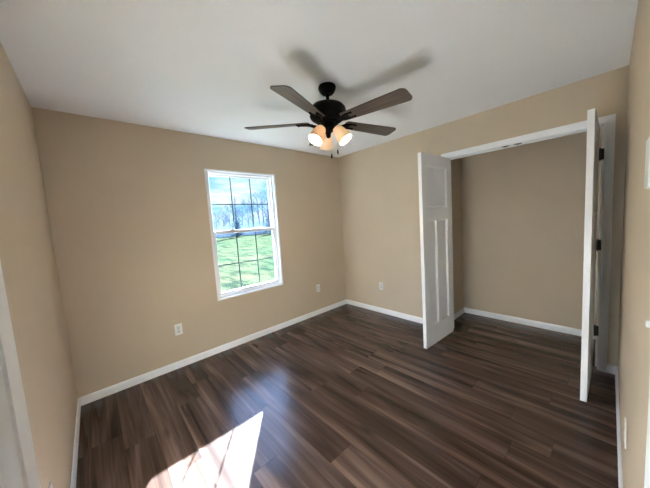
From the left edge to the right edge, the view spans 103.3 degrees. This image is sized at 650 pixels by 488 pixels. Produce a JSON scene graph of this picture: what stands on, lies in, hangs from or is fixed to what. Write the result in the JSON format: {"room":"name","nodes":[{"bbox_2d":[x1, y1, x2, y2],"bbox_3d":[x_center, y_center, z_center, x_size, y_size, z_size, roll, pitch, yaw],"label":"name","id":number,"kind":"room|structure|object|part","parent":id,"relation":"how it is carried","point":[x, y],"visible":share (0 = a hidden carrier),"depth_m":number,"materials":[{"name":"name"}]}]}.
{"room":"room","nodes":[
{"label":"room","id":0,"kind":"room"},
{"bbox_2d":[0,262,40,487],"bbox_3d":[-0.306,0.408,0.179,0.050,2.030,0.817,-8,7,-42],"label":"door","id":1,"kind":"structure","parent":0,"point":[18,464],"depth_m":0.43,"materials":[{"name":"white paint"}]},
{"bbox_2d":[0,41,77,487],"bbox_3d":[-1.154,0.209,0.849,0.150,2.440,3.178,-8,7,-42],"label":"wall","id":2,"kind":"structure","parent":0,"point":[27,255],"depth_m":1.27,"materials":[{"name":"beige paint"}]},
{"bbox_2d":[70,398,80,487],"bbox_3d":[-1.056,1.376,1.051,0.012,0.072,3.063,-8,7,-42],"label":"baseboard","id":3,"kind":"structure","parent":2,"relation":"attached to","point":[77,426],"depth_m":1.68,"materials":[{"name":"white wood"}]},
{"bbox_2d":[31,107,345,397],"bbox_3d":[-0.725,-0.057,3.486,4.356,2.440,0.160,-8,7,-42],"label":"wall","id":4,"kind":"structure","parent":0,"point":[127,205],"depth_m":2.53,"materials":[{"name":"beige paint"}]},
{"bbox_2d":[174,323,182,335],"bbox_3d":[-1.524,0.889,2.676,0.070,0.115,0.008,-8,7,-42],"label":"wall outlet","id":5,"kind":"object","parent":4,"relation":"attached to","point":[178,328],"visible":1,"depth_m":2.67,"materials":[{"name":"white plastic"}]},
{"bbox_2d":[79,299,346,405],"bbox_3d":[-0.856,1.161,3.288,3.336,0.072,0.012,-8,7,-42],"label":"baseboard","id":6,"kind":"structure","parent":4,"relation":"attached to","point":[94,396],"depth_m":2.76,"materials":[{"name":"white wood"}]},
{"bbox_2d":[204,169,283,300],"bbox_3d":[-0.985,-0.134,3.214,0.888,1.488,0.119,-8,7,-42],"label":"window","id":7,"kind":"structure","parent":4,"relation":"in","point":[271,187],"depth_m":3.24,"materials":[{"name":"white plastic"}]},
{"bbox_3d":[-1.032,-0.494,3.208,0.808,0.694,0.030,-8,7,-42],"label":"sash","id":8,"kind":"part","parent":7,"relation":"part of","materials":[{"name":"clear glass"}]},
{"bbox_3d":[-0.965,0.189,3.244,0.808,0.758,0.030,-8,7,-42],"label":"sash","id":9,"kind":"part","parent":7,"relation":"part of","materials":[{"name":"white plastic"}]},
{"bbox_2d":[0,0,637,156],"bbox_3d":[0.725,-1.291,1.681,4.656,0.150,4.723,-8,7,-42],"label":"ceiling","id":10,"kind":"structure","parent":0,"point":[201,67],"depth_m":1.58,"materials":[{"name":"white paint"}]},
{"bbox_2d":[245,82,411,157],"bbox_3d":[0.058,-0.933,1.956,1.268,0.524,1.238,-8,7,-42],"label":"ceiling fan","id":11,"kind":"object","parent":10,"relation":"hanging from","point":[328,113],"visible":1,"depth_m":1.87,"materials":[{"name":"brown wood"}]},
{"bbox_3d":[-0.375,-0.928,2.027,0.509,0.006,0.138,-1,18,7],"label":"blade","id":12,"kind":"part","parent":11,"relation":"part of","materials":[{"name":"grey wood"}]},
{"bbox_3d":[-0.147,-0.884,1.616,0.138,0.006,0.509,13,13,23],"label":"blade","id":13,"kind":"part","parent":11,"relation":"part of","materials":[{"name":"brown wood"}]},
{"bbox_3d":[-0.057,-0.811,1.913,0.142,0.149,0.112,-8,7,-42],"label":"lamp shade","id":14,"kind":"part","parent":11,"relation":"part of","materials":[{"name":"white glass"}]},
{"bbox_3d":[0.011,-0.829,2.090,0.121,0.148,0.132,-8,7,-42],"label":"lamp shade","id":15,"kind":"part","parent":11,"relation":"part of","materials":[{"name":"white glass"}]},
{"bbox_3d":[0.136,-0.827,1.948,0.121,0.149,0.137,-8,7,-42],"label":"lamp shade","id":16,"kind":"part","parent":11,"relation":"part of","materials":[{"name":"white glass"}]},
{"bbox_3d":[0.375,-0.971,2.166,0.509,0.006,0.138,-6,-3,-28],"label":"blade","id":17,"kind":"part","parent":11,"relation":"part of","materials":[{"name":"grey wood"}]},
{"bbox_3d":[0.316,-0.911,1.702,0.509,0.006,0.138,5,-1,43],"label":"blade","id":18,"kind":"part","parent":11,"relation":"part of","materials":[{"name":"brown wood"}]},
{"bbox_2d":[76,304,618,487],"bbox_3d":[0.891,1.268,1.912,4.656,0.120,4.723,-8,7,-42],"label":"floor","id":19,"kind":"structure","parent":0,"point":[347,395],"depth_m":1.89,"materials":[{"name":"brown wood"}]},
{"bbox_2d":[451,158,463,313],"bbox_3d":[1.711,-0.213,3.466,0.755,2.440,0.100,-8,7,-42],"label":"wall","id":20,"kind":"structure","parent":0,"point":[456,177],"depth_m":3.47,"materials":[{"name":"beige paint"}]},
{"bbox_2d":[454,307,463,319],"bbox_3d":[1.770,0.973,3.481,0.605,0.072,0.012,-8,7,-42],"label":"baseboard","id":21,"kind":"structure","parent":20,"relation":"attached to","point":[461,311],"depth_m":3.55,"materials":[{"name":"white wood"}]},
{"bbox_2d":[338,65,628,365],"bbox_3d":[1.365,-0.167,3.203,0.115,2.440,3.063,-8,7,-42],"label":"wall","id":22,"kind":"structure","parent":0,"point":[379,184],"depth_m":3.34,"materials":[{"name":"beige paint"}]},
{"bbox_2d":[379,282,382,289],"bbox_3d":[0.836,0.626,3.826,0.008,0.115,0.070,-8,7,-42],"label":"wall outlet","id":23,"kind":"object","parent":22,"relation":"attached to","point":[380,283],"visible":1,"depth_m":3.83,"materials":[{"name":"white plastic"}]},
{"bbox_2d":[347,299,422,323],"bbox_3d":[0.924,1.000,3.786,0.012,0.072,1.661,-8,7,-42],"label":"baseboard","id":24,"kind":"structure","parent":22,"relation":"attached to","point":[362,305],"depth_m":3.79,"materials":[{"name":"white wood"}]},
{"bbox_2d":[418,152,453,348],"bbox_3d":[1.227,0.064,2.842,0.618,2.036,0.070,-8,7,-38],"label":"door","id":25,"kind":"structure","parent":22,"relation":"in","point":[434,181],"depth_m":2.79,"materials":[{"name":"white paint"}]},
{"bbox_2d":[441,114,615,372],"bbox_3d":[1.915,0.017,2.625,0.151,2.107,1.344,-8,7,-42],"label":"door frame","id":26,"kind":"structure","parent":22,"relation":"attached to","point":[607,123],"depth_m":2.15,"materials":[{"name":"white wood"}]},
{"bbox_2d":[580,108,603,401],"bbox_3d":[2.042,0.091,1.955,0.618,2.036,0.070,-8,7,-41],"label":"door","id":27,"kind":"structure","parent":22,"relation":"in","point":[594,154],"depth_m":1.81,"materials":[{"name":"white paint"}]},
{"bbox_2d":[607,364,615,374],"bbox_3d":[2.405,1.051,2.155,0.012,0.072,0.058,-8,7,-42],"label":"baseboard","id":28,"kind":"structure","parent":22,"relation":"attached to","point":[610,368],"depth_m":2.16,"materials":[{"name":"white wood"}]},
{"bbox_2d":[461,128,601,329],"bbox_3d":[2.420,-0.229,3.133,0.150,2.440,1.545,-8,7,-42],"label":"wall","id":29,"kind":"structure","parent":0,"point":[523,206],"depth_m":3.04,"materials":[{"name":"beige paint"}]},
{"bbox_2d":[464,307,595,338],"bbox_3d":[2.477,0.958,3.141,0.012,0.072,1.465,-8,7,-42],"label":"baseboard","id":30,"kind":"structure","parent":29,"relation":"attached to","point":[558,328],"depth_m":3.14,"materials":[{"name":"white wood"}]},
{"bbox_2d":[617,0,649,487],"bbox_3d":[1.482,0.009,1.167,4.206,2.440,0.115,-8,7,-42],"label":"wall","id":31,"kind":"structure","parent":0,"point":[633,365],"depth_m":1.01,"materials":[{"name":"beige paint"}]},
{"bbox_2d":[615,366,622,487],"bbox_3d":[1.550,1.179,1.352,2.372,0.072,0.012,-8,7,-42],"label":"baseboard","id":32,"kind":"structure","parent":31,"relation":"attached to","point":[619,452],"depth_m":1.51,"materials":[{"name":"white wood"}]},
{"bbox_2d":[623,417,626,448],"bbox_3d":[1.363,0.857,1.169,0.070,0.115,0.008,-8,7,-42],"label":"wall outlet","id":33,"kind":"object","parent":31,"relation":"attached to","point":[625,422],"visible":1,"depth_m":1.15,"materials":[{"name":"white plastic"}]},
{"bbox_2d":[644,381,649,487],"bbox_3d":[0.309,0.346,0.112,0.932,2.110,0.151,-8,7,-42],"label":"door frame","id":34,"kind":"structure","parent":31,"relation":"attached to","point":[647,460],"depth_m":0.47,"materials":[{"name":"white wood"}]},
{"bbox_2d":[644,136,649,188],"bbox_3d":[0.714,-0.178,0.557,0.090,0.116,0.022,-8,7,-42],"label":"thermostat","id":35,"kind":"object","parent":31,"relation":"attached to","point":[647,155],"visible":1,"depth_m":0.55,"materials":[{"name":"white plastic"}]},
{"bbox_2d":[645,320,649,327],"bbox_3d":[0.688,0.172,0.541,0.070,0.115,0.018,-8,7,-42],"label":"light switch","id":36,"kind":"object","parent":31,"relation":"attached to","point":[647,322],"visible":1,"depth_m":0.54,"materials":[{"name":"white plastic"}]},
{"label":"outside","id":37,"kind":"structure","parent":0,"visible":0},
{"bbox_2d":[216,233,275,291],"bbox_3d":[-23.083,-4.226,84.507,200.000,0.271,150.000,-8,7,-42],"label":"lawn","id":38,"kind":"structure","parent":37,"point":[227,252],"depth_m":13.44,"materials":[{"name":"green plant"}]},
{"bbox_2d":[213,212,219,228],"bbox_3d":[-30.253,-5.798,72.244,3.938,6.469,3.030,-4,5,1],"label":"bare tree","id":39,"kind":"object","parent":38,"relation":"on","point":[218,212],"visible":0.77,"depth_m":72.01,"materials":[{"name":"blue plant"}]},
{"bbox_2d":[219,208,229,230],"bbox_3d":[-34.242,-8.160,87.080,4.059,9.016,4.195,-8,7,-42],"label":"bare tree","id":40,"kind":"object","parent":38,"relation":"on","point":[223,220],"visible":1,"depth_m":87.08,"materials":[{"name":"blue plant"}]},
{"bbox_2d":[223,205,234,226],"bbox_3d":[-39.353,-10.834,105.454,4.918,11.708,5.705,-8,7,-42],"label":"bare tree","id":41,"kind":"object","parent":38,"relation":"on","point":[224,205],"visible":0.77,"depth_m":104.67,"materials":[{"name":"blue plant"}]},
{"bbox_2d":[231,196,244,236],"bbox_3d":[-16.257,-5.049,47.063,2.810,7.663,2.724,-8,7,-42],"label":"evergreen tree","id":42,"kind":"object","parent":38,"relation":"on","point":[237,226],"visible":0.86,"depth_m":46.97,"materials":[{"name":"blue plant"}]},
{"bbox_2d":[214,222,268,237],"bbox_3d":[-12.502,-4.177,60.712,40.660,3.000,6.876,-8,7,-42],"label":"thicket","id":43,"kind":"object","parent":38,"relation":"on","point":[259,225],"visible":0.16,"depth_m":54.13,"materials":[{"name":"white"}]},
{"bbox_2d":[234,203,249,225],"bbox_3d":[-20.721,-6.448,64.784,4.402,7.852,4.573,-8,7,-42],"label":"bare tree","id":44,"kind":"object","parent":38,"relation":"on","point":[241,212],"visible":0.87,"depth_m":64.41,"materials":[{"name":"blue plant"}]},
{"bbox_2d":[241,195,254,228],"bbox_3d":[-23.316,-9.404,78.442,5.618,11.636,4.675,-8,7,-42],"label":"bare tree","id":45,"kind":"object","parent":38,"relation":"on","point":[248,217],"visible":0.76,"depth_m":78.23,"materials":[{"name":"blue plant"}]},
{"bbox_2d":[244,202,256,225],"bbox_3d":[-26.786,-10.908,94.201,5.605,12.228,5.203,-8,7,-42],"label":"bare tree","id":46,"kind":"object","parent":38,"relation":"on","point":[253,202],"visible":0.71,"depth_m":93.99,"materials":[{"name":"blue plant"}]},
{"bbox_2d":[250,193,263,223],"bbox_3d":[-30.122,-14.901,113.333,7.851,17.172,7.928,-8,7,-42],"label":"bare tree","id":47,"kind":"object","parent":38,"relation":"on","point":[257,206],"visible":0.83,"depth_m":112.98,"materials":[{"name":"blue plant"}]},
{"bbox_2d":[253,190,267,223],"bbox_3d":[-32.579,-18.924,135.714,10.652,21.479,12.599,-8,7,-42],"label":"bare tree","id":48,"kind":"object","parent":38,"relation":"on","point":[253,190],"visible":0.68,"depth_m":134.78,"materials":[{"name":"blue plant"}]},
{"bbox_2d":[259,199,269,219],"bbox_3d":[-15.508,-7.916,69.210,4.524,9.303,4.229,-8,7,-42],"label":"bare tree","id":49,"kind":"object","parent":38,"relation":"on","point":[266,199],"visible":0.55,"depth_m":68.72,"materials":[{"name":"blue plant"}]},
{"bbox_2d":[264,203,271,233],"bbox_3d":[-11.234,-5.532,51.512,2.545,7.178,2.666,-8,7,-42],"label":"evergreen tree","id":50,"kind":"object","parent":38,"relation":"on","point":[268,216],"visible":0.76,"depth_m":51.40,"materials":[{"name":"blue plant"}]}
]}

